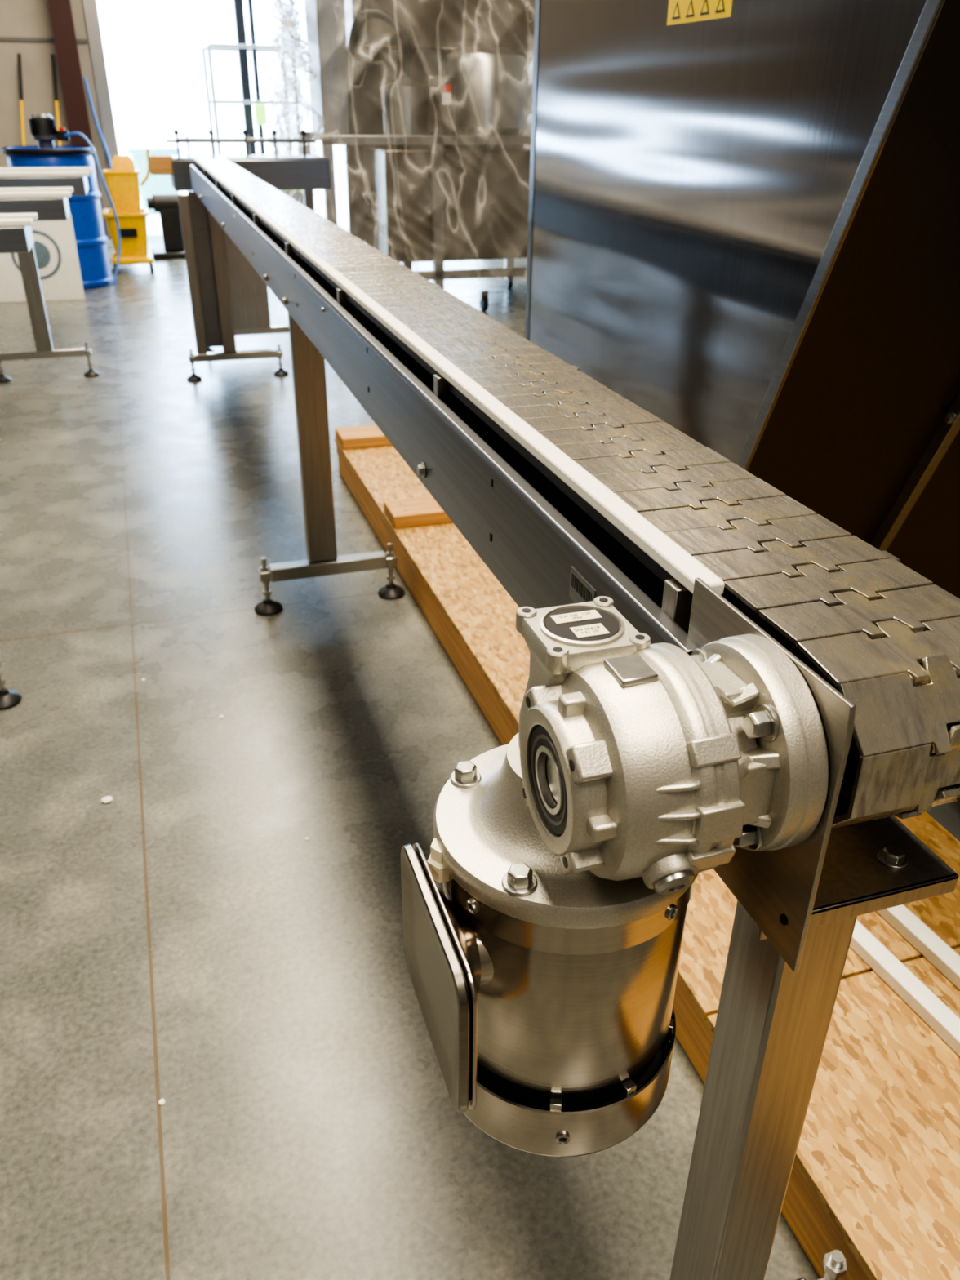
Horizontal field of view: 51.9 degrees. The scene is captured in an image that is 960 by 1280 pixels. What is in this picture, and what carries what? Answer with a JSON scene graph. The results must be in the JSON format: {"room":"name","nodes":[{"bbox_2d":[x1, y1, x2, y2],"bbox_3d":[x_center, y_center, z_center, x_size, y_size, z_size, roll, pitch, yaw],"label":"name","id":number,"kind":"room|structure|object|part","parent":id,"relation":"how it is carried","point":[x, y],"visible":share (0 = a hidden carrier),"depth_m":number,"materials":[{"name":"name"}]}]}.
{"room":"factory floor","nodes":[
{"label":"factory floor","id":0,"kind":"room"},
{"bbox_2d":[0,0,111,235],"bbox_3d":[-6.321,-5.808,7.767,5.820,5.000,0.150,-8,30,-16],"label":"wall","id":1,"kind":"structure","parent":0,"point":[18,18],"depth_m":8.92,"materials":[{"name":"beige paint"}]},
{"bbox_2d":[0,36,88,43],"bbox_3d":[-4.406,-5.284,8.658,1.810,0.030,0.012,-8,30,-16],"label":"trim","id":2,"kind":"structure","parent":1,"relation":"attached to","point":[2,38],"depth_m":8.77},
{"bbox_2d":[82,0,119,169],"bbox_3d":[-3.499,-5.508,8.954,0.120,3.400,0.190,-8,30,-16],"label":"trim","id":3,"kind":"structure","parent":1,"relation":"attached to","point":[93,28],"depth_m":9.04,"materials":[{"name":"white paint"}]},
{"bbox_2d":[0,230,819,1279],"bbox_3d":[-1.476,-0.732,3.845,11.500,0.100,14.000,-8,30,-16],"label":"floor","id":4,"kind":"structure","parent":0,"point":[180,938],"depth_m":1.69,"materials":[{"name":"concrete"}]},
{"bbox_2d":[0,651,22,710],"bbox_3d":[-1.645,-0.129,1.780,1.400,0.800,0.404,-8,30,-16],"label":"table","id":5,"kind":"object","parent":4,"relation":"on","point":[9,698],"visible":1,"depth_m":2.13,"materials":[{"name":"silver metal"}]},
{"bbox_3d":[-1.034,0.058,2.105,0.012,0.135,0.012,-8,30,-16],"label":"foot rod","id":6,"kind":"part","parent":5,"relation":"part of","materials":[{"name":"metal"}]},
{"bbox_2d":[0,213,37,253],"bbox_3d":[-2.325,-1.137,3.655,1.400,0.775,0.274,-8,30,-16],"label":"table","id":7,"kind":"object","parent":4,"relation":"on","point":[15,230],"visible":1,"depth_m":3.56,"materials":[{"name":"silver metal"}]},
{"bbox_3d":[-2.336,-1.417,3.498,1.370,0.088,0.270,-8,30,-16],"label":"frame","id":8,"kind":"part","parent":7,"relation":"part of","materials":[{"name":"silver metal"}]},
{"bbox_2d":[17,53,26,146],"bbox_3d":[-4.197,-4.416,8.892,0.400,1.524,0.430,-8,30,-16],"label":"push broom","id":9,"kind":"object","parent":4,"relation":"on","point":[19,55],"visible":0.29,"depth_m":8.81,"materials":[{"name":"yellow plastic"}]},
{"bbox_3d":[-4.126,-4.277,8.949,0.028,1.095,0.339,3,29,5],"label":"handle","id":10,"kind":"part","parent":9,"relation":"part of","materials":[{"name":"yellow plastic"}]},
{"bbox_2d":[0,213,84,302],"bbox_3d":[-2.920,-2.463,6.370,0.610,0.515,0.093,-8,30,-16],"label":"panel","id":11,"kind":"object","parent":4,"relation":"on","point":[55,246],"visible":0.54,"depth_m":6.40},
{"bbox_2d":[0,167,91,195],"bbox_3d":[-2.716,-2.003,5.181,1.400,0.840,0.454,-8,30,-16],"label":"table","id":12,"kind":"object","parent":4,"relation":"on","point":[76,178],"visible":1,"depth_m":4.96,"materials":[{"name":"silver metal"}]},
{"bbox_3d":[-2.727,-2.312,5.008,1.370,0.088,0.450,-8,30,-16],"label":"frame","id":13,"kind":"part","parent":12,"relation":"part of","materials":[{"name":"silver metal"}]},
{"bbox_2d":[0,186,99,382],"bbox_3d":[-2.472,-1.533,4.348,1.400,0.810,0.324,-8,30,-16],"label":"table","id":14,"kind":"object","parent":4,"relation":"on","point":[51,203],"visible":0.98,"depth_m":4.43,"materials":[{"name":"silver metal"}]},
{"bbox_3d":[-2.228,-1.289,4.571,0.012,0.135,0.012,-8,30,-16],"label":"foot rod","id":15,"kind":"part","parent":14,"relation":"part of","materials":[{"name":"metal"}]},
{"bbox_3d":[-2.029,-1.606,4.471,0.070,0.570,0.050,-8,30,-16],"label":"leg","id":16,"kind":"part","parent":14,"relation":"part of","materials":[{"name":"silver metal"}]},
{"bbox_3d":[-2.482,-1.829,4.183,1.370,0.088,0.320,-8,30,-16],"label":"frame","id":17,"kind":"part","parent":14,"relation":"part of","materials":[{"name":"silver metal"}]},
{"bbox_3d":[-1.856,-1.343,4.677,0.012,0.135,0.012,-8,30,-16],"label":"foot rod","id":18,"kind":"part","parent":14,"relation":"part of","materials":[{"name":"metal"}]},
{"bbox_2d":[50,53,62,146],"bbox_3d":[-3.882,-4.462,8.983,0.400,1.524,0.430,-8,30,-16],"label":"push broom","id":19,"kind":"object","parent":4,"relation":"on","point":[53,60],"visible":0.35,"depth_m":8.88,"materials":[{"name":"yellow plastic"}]},
{"bbox_3d":[-3.829,-4.320,9.034,0.028,1.095,0.326,0,28,-1],"label":"handle","id":20,"kind":"part","parent":19,"relation":"part of","materials":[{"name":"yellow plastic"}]},
{"bbox_2d":[1,145,114,289],"bbox_3d":[-2.916,-2.939,6.865,0.588,0.880,0.588,-8,30,-16],"label":"barrel","id":21,"kind":"object","parent":4,"relation":"on","point":[91,240],"visible":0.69,"depth_m":6.73,"materials":[{"name":"plastic"}]},
{"bbox_2d":[28,113,120,286],"bbox_3d":[-2.732,-2.997,6.738,0.558,1.053,0.193,11,30,19],"label":"pump","id":22,"kind":"object","parent":21,"relation":"in","point":[43,129],"visible":1,"depth_m":6.56,"materials":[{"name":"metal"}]},
{"bbox_3d":[-2.914,-3.401,6.590,0.160,0.205,0.160,-8,30,-16],"label":"pump motor","id":23,"kind":"part","parent":22,"relation":"part of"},
{"bbox_2d":[47,0,107,236],"bbox_3d":[-3.648,-6.056,8.283,0.180,5.000,0.200,-8,30,-16],"label":"beam","id":24,"kind":"structure","parent":4,"relation":"on","point":[60,11],"depth_m":8.74,"materials":[{"name":"red metal"}]},
{"bbox_2d":[83,76,112,169],"bbox_3d":[-3.450,-4.495,9.232,0.312,1.347,0.080,13,31,22],"label":"air hose","id":25,"kind":"object","parent":24,"relation":"attached to","point":[84,77],"visible":0.62,"depth_m":9.11,"materials":[{"name":"blue rubber"}]},
{"bbox_2d":[102,148,154,273],"bbox_3d":[-2.668,-3.277,7.525,0.397,0.853,0.460,-8,30,-16],"label":"bucket","id":26,"kind":"object","parent":4,"relation":"on","point":[122,182],"visible":0.88,"depth_m":7.42,"materials":[{"name":"plastic"}]},
{"bbox_2d":[102,208,149,256],"bbox_3d":[-2.702,-3.120,7.598,0.330,0.345,0.460,-8,30,-16],"label":"tub","id":27,"kind":"object","parent":26,"relation":"in","point":[132,222],"depth_m":7.43,"materials":[{"name":"yellow plastic"}]},
{"bbox_3d":[-2.515,-3.551,7.413,0.133,0.261,0.038,14,31,23],"label":"wringer handle","id":28,"kind":"part","parent":26,"relation":"part of","materials":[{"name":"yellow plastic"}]},
{"bbox_2d":[146,193,185,259],"bbox_3d":[-2.593,-3.479,8.280,0.360,0.490,0.300,-8,30,-16],"label":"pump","id":29,"kind":"object","parent":4,"relation":"on","point":[166,204],"visible":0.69,"depth_m":8.22,"materials":[{"name":"metal"}]},
{"bbox_3d":[-2.581,-3.634,8.200,0.260,0.140,0.140,-8,30,-16],"label":"motor","id":30,"kind":"part","parent":29,"relation":"part of","materials":[{"name":"grey metal"}]},
{"bbox_3d":[-2.595,-3.285,8.385,0.360,0.050,0.300,-8,30,-16],"label":"plate","id":31,"kind":"part","parent":29,"relation":"part of","materials":[{"name":"black metal"}]},
{"bbox_2d":[101,678,309,1104],"bbox_3d":[-0.504,0.327,1.796,0.326,0.006,1.131,-12,31,-22],"label":"debris","id":32,"kind":"object","parent":4,"relation":"on","point":[106,799],"visible":1,"depth_m":1.84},
{"bbox_2d":[147,128,331,352],"bbox_3d":[-1.195,-2.041,5.072,0.866,1.042,0.370,-8,30,-16],"label":"conveyor","id":33,"kind":"object","parent":4,"relation":"on","point":[305,172],"visible":0.55,"depth_m":4.86,"materials":[{"name":"silver metal"}]},
{"bbox_3d":[-1.435,-2.398,4.655,0.026,0.022,0.026,-8,30,-16],"label":"rail knob","id":34,"kind":"part","parent":33,"relation":"part of","materials":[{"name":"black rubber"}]},
{"bbox_3d":[-1.435,-2.349,4.681,0.012,0.110,0.012,-8,30,-16],"label":"rail post","id":35,"kind":"part","parent":33,"relation":"part of","materials":[{"name":"grey metal"}]},
{"bbox_3d":[-1.452,-2.459,4.905,0.012,0.090,0.012,-8,30,-16],"label":"post","id":36,"kind":"part","parent":33,"relation":"part of","materials":[{"name":"silver metal"}]},
{"bbox_3d":[-1.282,-2.420,4.699,0.026,0.022,0.026,-8,30,-16],"label":"rail knob","id":37,"kind":"part","parent":33,"relation":"part of","materials":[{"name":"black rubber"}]},
{"bbox_3d":[-1.283,-2.371,4.725,0.012,0.110,0.012,-8,30,-16],"label":"rail post","id":38,"kind":"part","parent":33,"relation":"part of","materials":[{"name":"grey metal"}]},
{"bbox_3d":[-1.145,-2.405,4.757,0.710,0.013,0.015,-8,30,-16],"label":"guide rail","id":39,"kind":"part","parent":33,"relation":"part of","materials":[{"name":"grey metal"}]},
{"bbox_3d":[-1.181,-2.522,4.970,0.670,0.015,0.010,-8,30,-16],"label":"guide rail","id":40,"kind":"part","parent":33,"relation":"part of","materials":[{"name":"silver metal"}]},
{"bbox_3d":[-1.130,-2.442,4.742,0.026,0.022,0.026,-8,30,-16],"label":"rail knob","id":41,"kind":"part","parent":33,"relation":"part of","materials":[{"name":"black plastic"}]},
{"bbox_3d":[-1.131,-2.393,4.769,0.012,0.110,0.012,-8,30,-16],"label":"rail post","id":42,"kind":"part","parent":33,"relation":"part of","materials":[{"name":"grey metal"}]},
{"bbox_3d":[-1.167,-2.500,4.987,0.012,0.090,0.012,-8,30,-16],"label":"post","id":43,"kind":"part","parent":33,"relation":"part of","materials":[{"name":"silver metal"}]},
{"bbox_3d":[-0.997,-2.461,4.781,0.026,0.022,0.026,-8,30,-16],"label":"rail knob","id":44,"kind":"part","parent":33,"relation":"part of","materials":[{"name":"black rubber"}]},
{"bbox_3d":[-0.997,-2.412,4.807,0.012,0.110,0.012,-8,30,-16],"label":"rail post","id":45,"kind":"part","parent":33,"relation":"part of","materials":[{"name":"grey metal"}]},
{"bbox_3d":[-0.863,-2.481,4.819,0.026,0.022,0.026,-8,30,-16],"label":"rail knob","id":46,"kind":"part","parent":33,"relation":"part of","materials":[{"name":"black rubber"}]},
{"bbox_3d":[-0.864,-2.431,4.846,0.012,0.110,0.012,-8,30,-16],"label":"rail post","id":47,"kind":"part","parent":33,"relation":"part of","materials":[{"name":"grey metal"}]},
{"bbox_3d":[-0.880,-2.017,5.183,0.040,0.660,0.040,-8,30,-16],"label":"leg post","id":48,"kind":"part","parent":33,"relation":"part of","materials":[{"name":"silver metal"}]},
{"bbox_2d":[266,0,535,310],"bbox_3d":[-0.305,-3.294,6.033,2.012,2.350,1.476,-8,30,-16],"label":"machine","id":49,"kind":"object","parent":4,"relation":"on","point":[424,100],"visible":0.55,"depth_m":5.89,"materials":[{"name":"silver metal"}]},
{"bbox_3d":[-0.331,-2.757,6.332,1.460,0.880,0.860,-8,30,-16],"label":"machine frame","id":50,"kind":"part","parent":49,"relation":"part of","materials":[{"name":"silver metal"}]},
{"bbox_3d":[-0.282,-3.506,6.319,1.210,1.950,0.030,-8,30,-16],"label":"panel","id":51,"kind":"part","parent":49,"relation":"part of","materials":[{"name":"silver metal"}]},
{"bbox_2d":[177,157,959,1279],"bbox_3d":[-0.463,-0.669,2.656,0.508,0.941,4.731,-8,30,-16],"label":"conveyor","id":52,"kind":"object","parent":4,"relation":"on","point":[569,491],"visible":0.99,"depth_m":0.70,"materials":[{"name":"metal"}]},
{"bbox_3d":[-1.300,-1.645,4.465,0.045,0.680,0.040,-8,30,-16],"label":"leg","id":53,"kind":"part","parent":52,"relation":"part of","materials":[{"name":"silver metal"}]},
{"bbox_3d":[-1.348,-1.302,4.623,0.012,0.125,0.012,-8,30,-16],"label":"foot rod","id":54,"kind":"part","parent":52,"relation":"part of","materials":[{"name":"metal"}]},
{"bbox_3d":[-1.228,-1.684,4.506,0.125,0.670,0.010,-8,30,-16],"label":"leg panel","id":55,"kind":"part","parent":52,"relation":"part of","materials":[{"name":"silver metal"}]},
{"bbox_3d":[-1.179,-1.667,4.498,0.060,0.690,0.040,-8,30,-16],"label":"leg","id":56,"kind":"part","parent":52,"relation":"part of","materials":[{"name":"silver metal"}]},
{"bbox_3d":[-0.961,-1.358,4.734,0.012,0.125,0.012,-8,30,-16],"label":"foot rod","id":57,"kind":"part","parent":52,"relation":"part of","materials":[{"name":"metal"}]},
{"bbox_3d":[-0.404,-0.510,2.385,0.073,0.680,0.040,-8,30,-16],"label":"leg","id":58,"kind":"part","parent":52,"relation":"part of","materials":[{"name":"silver metal"}]},
{"bbox_3d":[-0.583,-1.012,2.501,0.016,0.100,4.600,-8,30,-16],"label":"frame","id":59,"kind":"part","parent":52,"relation":"part of","materials":[{"name":"silver metal"}]},
{"bbox_3d":[0.071,-0.033,0.689,0.001,0.024,0.042,-8,30,-16],"label":"serial plate","id":60,"kind":"part","parent":52,"relation":"part of","materials":[{"name":"silver metal"}]},
{"bbox_2d":[400,595,828,1156],"bbox_3d":[0.052,0.140,0.562,0.180,0.321,0.182,-8,30,-16],"label":"motor","id":61,"kind":"object","parent":52,"relation":"attached to","point":[568,855],"visible":1,"depth_m":0.50,"materials":[{"name":"silver metal"}]},
{"bbox_3d":[-0.026,0.179,0.532,0.005,0.098,0.118,-8,30,-16],"label":"lid","id":62,"kind":"part","parent":61,"relation":"part of","materials":[{"name":"silver metal"}]},
{"bbox_3d":[0.049,0.172,0.597,0.147,0.150,0.147,-8,30,-16],"label":"motor","id":63,"kind":"part","parent":61,"relation":"part of","materials":[{"name":"silver metal"}]},
{"bbox_2d":[559,612,591,618],"bbox_3d":[0.049,-0.012,0.505,0.017,0.001,0.005,-8,30,-16],"label":"print","id":64,"kind":"object","parent":61,"relation":"on","point":[562,615],"depth_m":0.51,"materials":[{"name":"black paper"}]},
{"bbox_2d":[573,626,599,633],"bbox_3d":[0.054,-0.005,0.492,0.013,0.001,0.006,-8,30,-16],"label":"print","id":65,"kind":"object","parent":61,"relation":"on","point":[577,629],"depth_m":0.49,"materials":[{"name":"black paper"}]},
{"bbox_3d":[0.071,0.014,0.466,0.019,0.004,0.022,-8,30,-16],"label":"rating plate","id":66,"kind":"part","parent":61,"relation":"part of","materials":[{"name":"metal"}]},
{"bbox_3d":[0.142,0.066,0.545,0.003,0.164,0.160,-8,30,-16],"label":"drive plate","id":67,"kind":"part","parent":52,"relation":"part of","materials":[{"name":"silver metal"}]},
{"bbox_3d":[0.287,0.048,0.614,0.003,0.133,0.117,-8,30,-16],"label":"drive plate","id":68,"kind":"part","parent":52,"relation":"part of","materials":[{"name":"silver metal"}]},
{"bbox_2d":[334,424,959,1279],"bbox_3d":[0.730,0.054,2.158,1.442,0.167,3.610,-8,30,-16],"label":"wooden pallet","id":69,"kind":"object","parent":4,"relation":"on","point":[874,1180],"depth_m":1.28,"materials":[{"name":"brown wood"}]},
{"bbox_2d":[524,0,959,599],"bbox_3d":[0.868,-0.899,1.543,1.054,2.172,1.674,-8,30,-16],"label":"metal panel","id":70,"kind":"object","parent":69,"relation":"on","point":[744,215],"visible":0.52,"depth_m":1.51,"materials":[{"name":"metal"}]},
{"bbox_3d":[0.589,0.438,1.328,0.113,0.021,0.569,-11,30,-20],"label":"white plastic strips","id":71,"kind":"part","parent":69,"relation":"part of","materials":[{"name":"white plastic"}]},
{"bbox_2d":[524,52,533,148],"bbox_3d":[0.951,-6.857,9.862,1.900,5.000,0.150,-8,30,-16],"label":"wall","id":72,"kind":"structure","parent":0,"point":[527,107],"depth_m":10.28,"materials":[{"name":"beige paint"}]},
{"label":"outside","id":73,"kind":"structure","parent":0,"visible":0},
{"bbox_2d":[115,128,348,235],"bbox_3d":[-10.891,-15.098,30.252,80.000,0.100,49.000,-8,30,-16],"label":"ground","id":74,"kind":"structure","parent":73,"point":[126,137],"depth_m":29.91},
{"bbox_2d":[126,146,181,213],"bbox_3d":[-3.872,-5.520,11.844,0.600,0.705,0.560,-8,30,-16],"label":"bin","id":75,"kind":"object","parent":74,"relation":"on","point":[155,184],"visible":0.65,"depth_m":11.62,"materials":[{"name":"plastic"}]},
{"bbox_2d":[201,0,304,205],"bbox_3d":[-2.592,-6.677,10.946,1.000,3.620,0.930,-8,30,-16],"label":"window frame","id":76,"kind":"structure","parent":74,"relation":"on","point":[242,46],"depth_m":10.90,"materials":[{"name":"metal"}]},
{"bbox_3d":[-3.155,-6.175,11.510,0.040,1.250,0.040,-8,30,-16],"label":"rail post","id":77,"kind":"part","parent":76,"relation":"part of","materials":[{"name":"metal"}]},
{"bbox_3d":[-2.910,-5.811,10.841,0.040,1.250,0.040,-8,30,-16],"label":"rail post","id":78,"kind":"part","parent":76,"relation":"part of","materials":[{"name":"metal"}]},
{"bbox_3d":[-2.721,-6.785,11.337,0.900,0.036,0.036,-8,30,-16],"label":"rail","id":79,"kind":"part","parent":76,"relation":"part of","materials":[{"name":"metal"}]},
{"bbox_3d":[-2.475,-6.420,10.668,0.900,0.036,0.036,-8,30,-16],"label":"rail","id":80,"kind":"part","parent":76,"relation":"part of","materials":[{"name":"metal"}]},
{"bbox_3d":[-2.481,-5.954,10.920,0.900,0.036,0.036,-8,30,-16],"label":"rail","id":81,"kind":"part","parent":76,"relation":"part of","materials":[{"name":"metal"}]},
{"bbox_3d":[-2.429,-5.826,10.932,0.130,0.200,0.030,-8,30,-16],"label":"vest panel","id":82,"kind":"part","parent":76,"relation":"part of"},
{"bbox_3d":[-2.299,-6.299,11.757,0.040,1.250,0.040,-8,30,-16],"label":"rail post","id":83,"kind":"part","parent":76,"relation":"part of","materials":[{"name":"metal"}]},
{"bbox_3d":[-2.054,-5.934,11.088,0.040,1.250,0.040,-8,30,-16],"label":"rail post","id":84,"kind":"part","parent":76,"relation":"part of","materials":[{"name":"metal"}]}
]}

